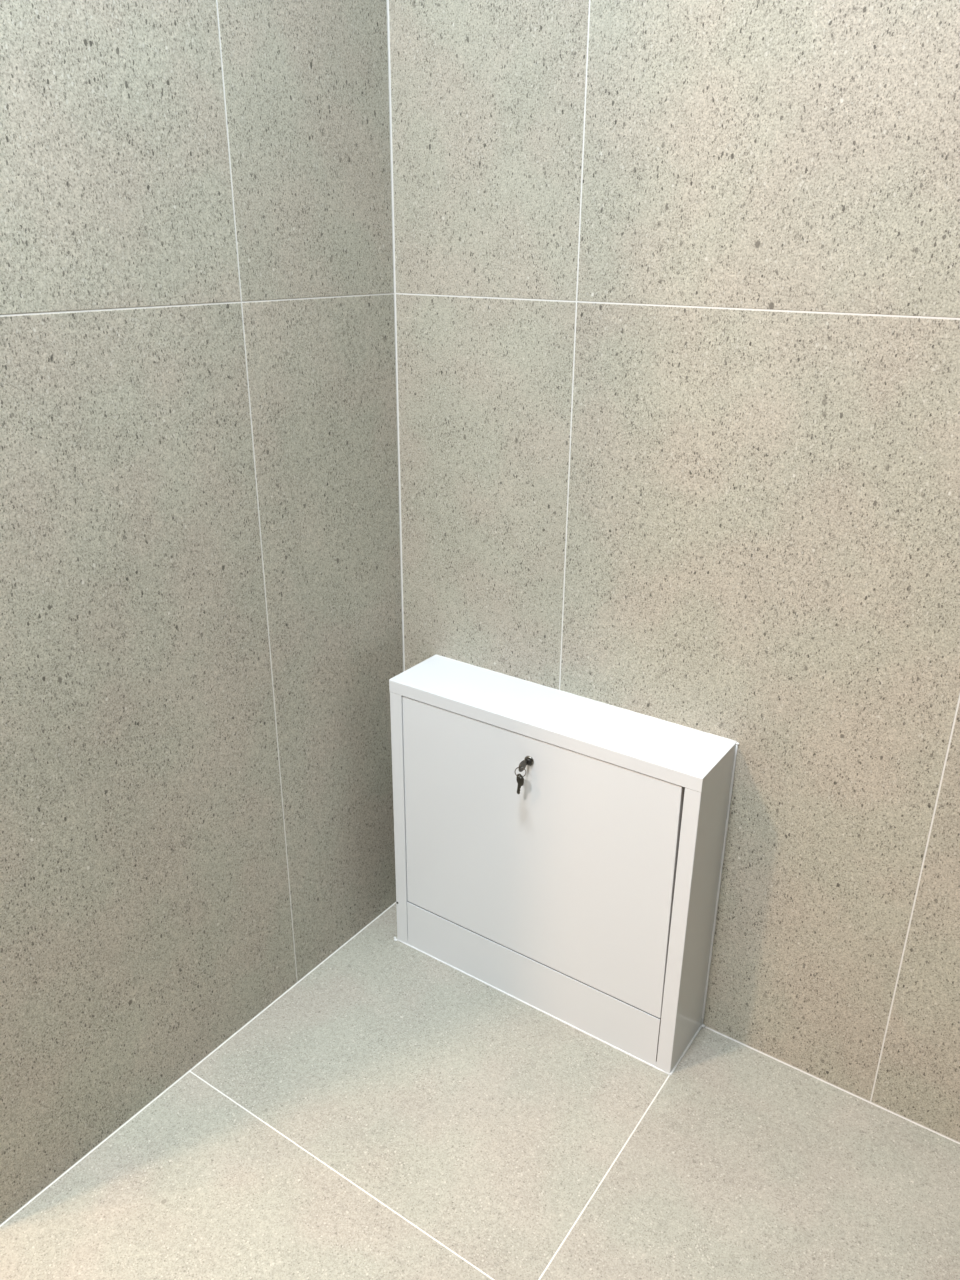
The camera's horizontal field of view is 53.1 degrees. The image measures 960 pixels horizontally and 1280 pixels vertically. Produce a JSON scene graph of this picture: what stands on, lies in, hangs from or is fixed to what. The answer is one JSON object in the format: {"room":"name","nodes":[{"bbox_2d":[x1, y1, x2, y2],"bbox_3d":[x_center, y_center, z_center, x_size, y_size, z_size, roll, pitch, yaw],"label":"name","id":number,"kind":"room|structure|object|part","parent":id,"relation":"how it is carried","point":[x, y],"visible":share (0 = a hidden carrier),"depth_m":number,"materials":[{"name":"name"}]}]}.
{"room":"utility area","nodes":[
{"label":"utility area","id":0,"kind":"room"},
{"bbox_2d":[0,0,403,1224],"bbox_3d":[-0.447,-0.486,1.242,0.100,2.700,0.935,15,27,31],"label":"wall","id":1,"kind":"structure","parent":0,"point":[201,623],"depth_m":1.35,"materials":[{"name":"beige tile"}]},
{"bbox_2d":[0,902,959,1279],"bbox_3d":[-0.705,1.174,0.624,4.339,0.100,3.200,15,27,31],"label":"floor","id":2,"kind":"structure","parent":0,"point":[394,1113],"depth_m":1.44,"materials":[{"name":"beige tile"}]},
{"bbox_2d":[389,654,738,1074],"bbox_3d":[0.114,0.377,1.697,0.601,0.572,0.142,15,27,31],"label":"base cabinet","id":3,"kind":"object","parent":2,"relation":"on","point":[604,870],"visible":1,"depth_m":1.61,"materials":[{"name":"white metal"}]},
{"bbox_3d":[-0.113,0.315,1.843,0.026,0.566,0.134,15,27,31],"label":"panel","id":4,"kind":"part","parent":3,"relation":"part of","materials":[{"name":"white metal"}]},
{"bbox_2d":[515,760,527,793],"bbox_3d":[0.072,0.221,1.561,0.018,0.060,0.034,15,27,31],"label":"key","id":5,"kind":"object","parent":3,"relation":"hanging from","point":[522,765],"visible":1,"depth_m":1.55,"materials":[{"name":"silver metal"}]},
{"bbox_3d":[0.077,0.612,1.736,0.533,0.102,0.001,15,27,31],"label":"panel","id":6,"kind":"part","parent":3,"relation":"part of","materials":[{"name":"white metal"}]},
{"bbox_3d":[0.083,0.358,1.637,0.529,0.438,0.013,15,27,31],"label":"door","id":7,"kind":"part","parent":3,"relation":"part of","materials":[{"name":"white metal"}]},
{"bbox_3d":[0.119,0.125,1.593,0.584,0.024,0.135,15,27,31],"label":"panel","id":8,"kind":"part","parent":3,"relation":"part of","materials":[{"name":"white metal"}]},
{"bbox_3d":[0.346,0.439,1.552,0.026,0.566,0.134,15,27,31],"label":"panel","id":9,"kind":"part","parent":3,"relation":"part of","materials":[{"name":"white metal"}]},
{"bbox_2d":[387,0,959,1142],"bbox_3d":[0.264,-0.538,1.383,4.300,2.700,0.120,15,27,31],"label":"wall","id":10,"kind":"structure","parent":0,"point":[676,282],"depth_m":1.38,"materials":[{"name":"beige tile"}]}
]}

